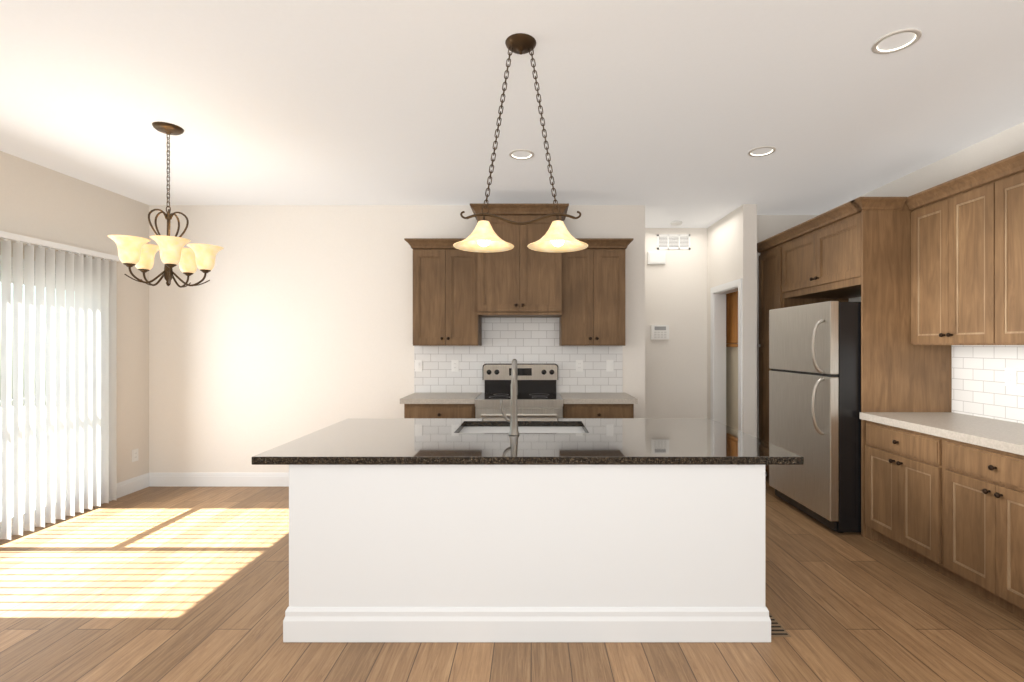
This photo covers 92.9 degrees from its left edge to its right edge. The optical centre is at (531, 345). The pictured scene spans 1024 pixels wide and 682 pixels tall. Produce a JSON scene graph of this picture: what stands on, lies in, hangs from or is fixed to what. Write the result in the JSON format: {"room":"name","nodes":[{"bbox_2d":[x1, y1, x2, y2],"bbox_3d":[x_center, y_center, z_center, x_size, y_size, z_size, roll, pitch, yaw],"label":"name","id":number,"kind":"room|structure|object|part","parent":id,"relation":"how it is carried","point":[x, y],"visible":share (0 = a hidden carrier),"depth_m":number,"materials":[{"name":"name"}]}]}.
{"room":"kitchen","nodes":[
{"label":"kitchen","id":0,"kind":"room"},
{"bbox_2d":[0,151,148,482],"bbox_3d":[-4.035,0.005,1.770,0.150,2.910,6.540,0,0,0],"label":"wall","id":1,"kind":"structure","parent":0,"point":[37,201],"depth_m":4.58,"materials":[{"name":"paint"}]},
{"bbox_2d":[0,255,101,538],"bbox_3d":[-4.034,0.395,3.480,0.172,2.130,1.980,0,0,0],"label":"sliding door","id":2,"kind":"structure","parent":1,"relation":"in","point":[34,394],"depth_m":3.87,"materials":[{"name":"white paint"}]},
{"bbox_2d":[0,231,119,539],"bbox_3d":[-3.895,0.302,3.465,0.129,2.265,2.190,0,0,0],"label":"vertical blinds","id":3,"kind":"object","parent":1,"relation":"attached to","point":[96,381],"visible":1,"depth_m":4.00,"materials":[{"name":"plastic"}]},
{"bbox_2d":[102,473,149,503],"bbox_3d":[-3.952,1.390,4.740,0.016,0.140,0.540,0,0,0],"label":"baseboard","id":4,"kind":"structure","parent":1,"relation":"attached to","point":[132,485],"depth_m":4.82,"materials":[{"name":"white paint"}]},
{"bbox_2d":[132,449,137,461],"bbox_3d":[-3.955,1.100,4.860,0.009,0.120,0.074,0,0,0],"label":"electrical outlet","id":5,"kind":"object","parent":1,"relation":"attached to","point":[134,455],"visible":1,"depth_m":4.85,"materials":[{"name":"white plastic"}]},
{"bbox_2d":[149,205,644,472],"bbox_3d":[-1.465,0.005,5.115,5.290,2.910,0.150,0,0,0],"label":"wall","id":6,"kind":"structure","parent":0,"point":[285,324],"depth_m":5.04,"materials":[{"name":"paint"}]},
{"bbox_2d":[150,473,288,486],"bbox_3d":[-2.590,1.390,5.032,2.740,0.140,0.016,0,0,0],"label":"baseboard","id":7,"kind":"structure","parent":6,"relation":"attached to","point":[156,479],"depth_m":5.02,"materials":[{"name":"white paint"}]},
{"bbox_2d":[404,238,481,345],"bbox_3d":[-0.862,-0.507,4.841,0.700,1.025,0.392,0,0,0],"label":"upper cabinet","id":8,"kind":"object","parent":6,"relation":"attached to","point":[444,291],"visible":0.98,"depth_m":4.71,"materials":[{"name":"brown wood"}]},
{"bbox_2d":[414,318,622,392],"bbox_3d":[-0.133,0.120,5.036,2.155,0.840,0.008,0,0,0],"label":"tile backsplash","id":9,"kind":"structure","parent":6,"relation":"attached to","point":[523,340],"depth_m":5.03,"materials":[{"name":"white tile"}]},
{"bbox_2d":[415,360,421,370],"bbox_3d":[-1.165,0.212,5.026,0.074,0.120,0.012,0,0,0],"label":"light switch","id":10,"kind":"object","parent":9,"relation":"attached to","point":[418,365],"visible":1,"depth_m":5.03,"materials":[{"name":"white plastic"}]},
{"bbox_2d":[451,360,458,370],"bbox_3d":[-0.787,0.212,5.027,0.074,0.120,0.009,0,0,0],"label":"electrical outlet","id":11,"kind":"object","parent":9,"relation":"attached to","point":[454,365],"visible":1,"depth_m":5.03,"materials":[{"name":"white plastic"}]},
{"bbox_2d":[576,360,582,370],"bbox_3d":[0.499,0.212,5.027,0.074,0.120,0.009,0,0,0],"label":"electrical outlet","id":12,"kind":"object","parent":9,"relation":"attached to","point":[579,365],"visible":1,"depth_m":5.03,"materials":[{"name":"white plastic"}]},
{"bbox_2d":[606,360,613,370],"bbox_3d":[0.814,0.212,5.026,0.074,0.120,0.012,0,0,0],"label":"light switch","id":13,"kind":"object","parent":9,"relation":"attached to","point":[609,365],"visible":1,"depth_m":5.03,"materials":[{"name":"white plastic"}]},
{"bbox_2d":[470,203,568,317],"bbox_3d":[-0.110,-0.800,4.776,0.922,1.030,0.522,0,0,0],"label":"upper cabinet","id":14,"kind":"object","parent":6,"relation":"attached to","point":[520,279],"visible":0.83,"depth_m":4.58,"materials":[{"name":"brown wood"}]},
{"bbox_3d":[-0.110,-0.295,4.807,0.798,0.020,0.460,0,0,0],"label":"rail","id":15,"kind":"part","parent":14,"relation":"part of","materials":[{"name":"brown wood"}]},
{"bbox_2d":[559,238,633,345],"bbox_3d":[0.634,-0.507,4.841,0.685,1.025,0.392,0,0,0],"label":"upper cabinet","id":16,"kind":"object","parent":6,"relation":"attached to","point":[593,293],"visible":1,"depth_m":4.71,"materials":[{"name":"brown wood"}]},
{"bbox_2d":[0,476,1023,681],"bbox_3d":[0.220,1.490,2.350,8.660,0.060,8.000,0,0,0],"label":"floor","id":17,"kind":"structure","parent":0,"point":[169,584],"depth_m":2.58,"materials":[{"name":"brown wood"}]},
{"bbox_2d":[400,393,480,417],"bbox_3d":[-0.856,0.975,4.729,0.688,0.970,0.600,0,0,0],"label":"base cabinet","id":18,"kind":"object","parent":17,"relation":"on","point":[439,405],"visible":0.25,"depth_m":4.46,"materials":[{"name":"brown wood"}]},
{"bbox_2d":[475,364,562,417],"bbox_3d":[-0.110,0.825,4.676,0.796,1.270,0.706,0,0,0],"label":"range","id":19,"kind":"object","parent":17,"relation":"on","point":[538,396],"visible":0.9,"depth_m":4.95,"materials":[{"name":"silver metal"}]},
{"bbox_2d":[276,463,775,641],"bbox_3d":[-0.020,1.023,3.002,2.399,0.874,1.233,0,0,0],"label":"kitchen island","id":20,"kind":"object","parent":17,"relation":"on","point":[513,528],"depth_m":2.40,"materials":[{"name":"white paint"}]},
{"bbox_2d":[252,419,803,464],"bbox_3d":[-0.018,0.566,3.005,2.704,0.040,1.250,0,0,0],"label":"island countertop","id":21,"kind":"structure","parent":20,"relation":"on","point":[349,440],"depth_m":2.67,"materials":[{"name":"black stone"}]},
{"bbox_2d":[500,359,519,434],"bbox_3d":[-0.131,0.317,3.064,0.121,0.458,0.266,0,0,0],"label":"faucet","id":22,"kind":"object","parent":21,"relation":"on","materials":[{"name":"silver metal"}]},
{"bbox_2d":[464,423,579,430],"bbox_3d":[-0.060,0.682,3.265,0.832,0.217,0.462,0,0,0],"label":"sink","id":23,"kind":"object","parent":21,"relation":"in","point":[471,426],"depth_m":3.46,"materials":[{"name":"silver metal"}]},
{"bbox_2d":[559,393,637,417],"bbox_3d":[0.632,0.975,4.729,0.680,0.970,0.600,0,0,0],"label":"base cabinet","id":24,"kind":"object","parent":17,"relation":"on","point":[598,405],"visible":0.17,"depth_m":4.46,"materials":[{"name":"brown wood"}]},
{"bbox_2d":[769,612,790,636],"bbox_3d":[1.248,1.457,2.580,0.105,0.006,0.300,0,0,0],"label":"floor vent","id":25,"kind":"object","parent":17,"relation":"in","point":[778,629],"visible":0.33,"depth_m":2.49,"materials":[{"name":"brown metal"}]},
{"bbox_2d":[769,301,860,532],"bbox_3d":[2.674,0.560,4.218,0.953,1.800,0.965,0,0,0],"label":"refrigerator","id":26,"kind":"object","parent":17,"relation":"on","point":[815,382],"visible":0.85,"depth_m":3.85,"materials":[{"name":"silver metal"}]},
{"bbox_2d":[757,197,950,536],"bbox_3d":[2.829,0.175,4.519,0.735,2.570,1.762,0,0,0],"label":"surround","id":27,"kind":"object","parent":17,"relation":"on","point":[858,247],"visible":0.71,"depth_m":3.70,"materials":[{"name":"brown wood"}]},
{"bbox_2d":[865,420,934,569],"bbox_3d":[2.860,1.010,3.346,0.673,0.900,0.702,0,0,0],"label":"base cabinet","id":28,"kind":"object","parent":17,"relation":"on","point":[899,463],"depth_m":3.32,"materials":[{"name":"brown wood"}]},
{"bbox_2d":[935,436,1023,619],"bbox_3d":[2.860,1.010,2.643,0.673,0.900,0.704,0,0,0],"label":"base cabinet","id":29,"kind":"object","parent":17,"relation":"on","point":[944,493],"depth_m":2.74,"materials":[{"name":"brown wood"}]},
{"bbox_2d":[859,412,1023,455],"bbox_3d":[2.846,0.535,2.643,0.701,0.050,2.108,0,0,0],"label":"countertop","id":30,"kind":"structure","parent":29,"relation":"on","point":[1004,436],"depth_m":3.09,"materials":[{"name":"beige stone"}]},
{"bbox_2d":[0,0,1023,227],"bbox_3d":[0.220,-1.500,2.350,8.660,0.100,8.000,0,0,0],"label":"ceiling","id":31,"kind":"structure","parent":0,"point":[665,112],"depth_m":2.85,"materials":[{"name":"paint"}]},
{"bbox_2d":[108,122,223,287],"bbox_3d":[-2.423,-0.921,3.257,0.610,1.058,0.600,0,0,0],"label":"dining chandelier","id":32,"kind":"object","parent":31,"relation":"hanging from","point":[138,253],"visible":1,"depth_m":3.23,"materials":[{"name":"beige glass"}]},
{"bbox_2d":[453,33,587,252],"bbox_3d":[-0.050,-0.961,2.335,0.647,0.978,0.292,0,0,0],"label":"pendant light","id":33,"kind":"object","parent":31,"relation":"hanging from","point":[557,237],"visible":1,"depth_m":2.33,"materials":[{"name":"beige glass"}]},
{"bbox_2d":[509,149,533,159],"bbox_3d":[-0.073,-1.484,3.694,0.194,0.082,0.194,0,0,0],"label":"recessed light","id":34,"kind":"object","parent":31,"relation":"in","point":[513,157],"visible":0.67,"depth_m":3.68,"materials":[{"name":"white"}]},
{"bbox_2d":[670,221,681,225],"bbox_3d":[1.713,-1.432,5.740,0.136,0.036,0.136,0,0,0],"label":"smoke detector","id":35,"kind":"object","parent":31,"relation":"attached to","point":[675,223],"visible":1,"depth_m":5.70,"materials":[{"name":"white plastic"}]},
{"bbox_2d":[748,146,775,156],"bbox_3d":[1.723,-1.484,3.637,0.194,0.082,0.194,0,0,0],"label":"recessed light","id":36,"kind":"object","parent":31,"relation":"in","point":[769,153],"visible":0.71,"depth_m":3.63,"materials":[{"name":"white"}]},
{"bbox_2d":[871,28,921,53],"bbox_3d":[1.740,-1.484,2.320,0.194,0.082,0.194,0,0,0],"label":"recessed light","id":37,"kind":"object","parent":31,"relation":"in","point":[876,50],"visible":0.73,"depth_m":2.31,"materials":[{"name":"white"}]},
{"bbox_2d":[645,228,706,417],"bbox_3d":[1.675,0.005,6.095,1.550,2.910,0.150,0,0,0],"label":"wall","id":38,"kind":"structure","parent":0,"point":[676,362],"depth_m":6.02,"materials":[{"name":"paint"}]},
{"bbox_2d":[647,251,665,263],"bbox_3d":[1.547,-1.075,6.000,0.218,0.155,0.040,0,0,0],"label":"door chime","id":39,"kind":"object","parent":38,"relation":"attached to","point":[656,257],"visible":1,"depth_m":5.98,"materials":[{"name":"white plastic"}]},
{"bbox_2d":[651,325,668,339],"bbox_3d":[1.590,-0.158,6.005,0.220,0.175,0.031,0,0,0],"label":"keypad","id":40,"kind":"object","parent":38,"relation":"attached to","point":[659,332],"visible":1,"depth_m":5.99,"materials":[{"name":"white plastic"}]},
{"bbox_2d":[657,234,689,248],"bbox_3d":[1.762,-1.278,6.016,0.411,0.187,0.008,0,0,0],"label":"air vent","id":41,"kind":"object","parent":38,"relation":"in","point":[673,241],"visible":1,"depth_m":6.01,"materials":[{"name":"white plastic"}]},
{"bbox_2d":[707,204,756,437],"bbox_3d":[2.250,0.005,5.510,0.140,2.910,1.020,0,0,0],"label":"wall","id":42,"kind":"structure","parent":0,"point":[732,246],"depth_m":5.00,"materials":[{"name":"paint"}]},
{"bbox_2d":[711,278,741,430],"bbox_3d":[2.243,0.385,5.445,0.155,2.150,0.850,0,0,0],"label":"door frame","id":43,"kind":"structure","parent":42,"relation":"attached to","point":[718,352],"depth_m":5.79,"materials":[{"name":"white paint"}]},
{"bbox_2d":[726,343,737,429],"bbox_3d":[2.415,0.005,5.635,0.030,2.910,0.730,0,0,0],"label":"wall","id":44,"kind":"structure","parent":0,"point":[732,387],"depth_m":5.80,"materials":[{"name":"beige"}]},
{"bbox_2d":[726,291,737,346],"bbox_3d":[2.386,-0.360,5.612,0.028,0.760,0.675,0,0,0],"label":"upper cabinet","id":45,"kind":"object","parent":44,"relation":"attached to","point":[732,317],"visible":0.25,"depth_m":5.76,"materials":[{"name":"brown wood"}]},
{"bbox_2d":[757,215,817,475],"bbox_3d":[2.905,0.005,5.495,0.890,2.910,0.150,0,0,0],"label":"wall","id":46,"kind":"structure","parent":0,"point":[768,226],"depth_m":5.42,"materials":[{"name":"paint"}]},
{"bbox_2d":[818,122,1023,411],"bbox_3d":[3.275,0.005,1.885,0.150,2.910,7.070,0,0,0],"label":"wall","id":47,"kind":"structure","parent":0,"point":[1009,142],"depth_m":3.66,"materials":[{"name":"paint"}]},
{"bbox_2d":[909,171,980,344],"bbox_3d":[3.040,-0.555,3.331,0.315,1.110,0.730,0,0,0],"label":"upper cabinet","id":48,"kind":"object","parent":47,"relation":"attached to","point":[967,258],"depth_m":3.37,"materials":[{"name":"brown wood"}]},
{"bbox_2d":[952,345,1023,423],"bbox_3d":[3.199,0.282,2.695,0.002,0.575,2.006,0,0,0],"label":"tile backsplash","id":49,"kind":"structure","parent":47,"relation":"attached to","point":[980,388],"depth_m":3.41,"materials":[{"name":"white tile"}]},
{"bbox_2d":[1005,368,1016,386],"bbox_3d":[3.193,0.213,3.240,0.009,0.120,0.074,0,0,0],"label":"electrical outlet","id":50,"kind":"object","parent":49,"relation":"attached to","point":[1010,376],"visible":1,"depth_m":3.23,"materials":[{"name":"white plastic"}]},
{"bbox_2d":[981,151,1023,344],"bbox_3d":[3.040,-0.555,2.694,0.315,1.110,0.792,0,0,0],"label":"upper cabinet","id":51,"kind":"object","parent":47,"relation":"attached to","point":[1002,184],"depth_m":2.97,"materials":[{"name":"brown wood"}]},
{"label":"outside","id":52,"kind":"structure","parent":0,"visible":0},
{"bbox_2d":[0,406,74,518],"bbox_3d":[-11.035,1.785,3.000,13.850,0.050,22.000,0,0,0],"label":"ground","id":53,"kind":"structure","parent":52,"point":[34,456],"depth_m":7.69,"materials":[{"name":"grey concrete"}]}
]}

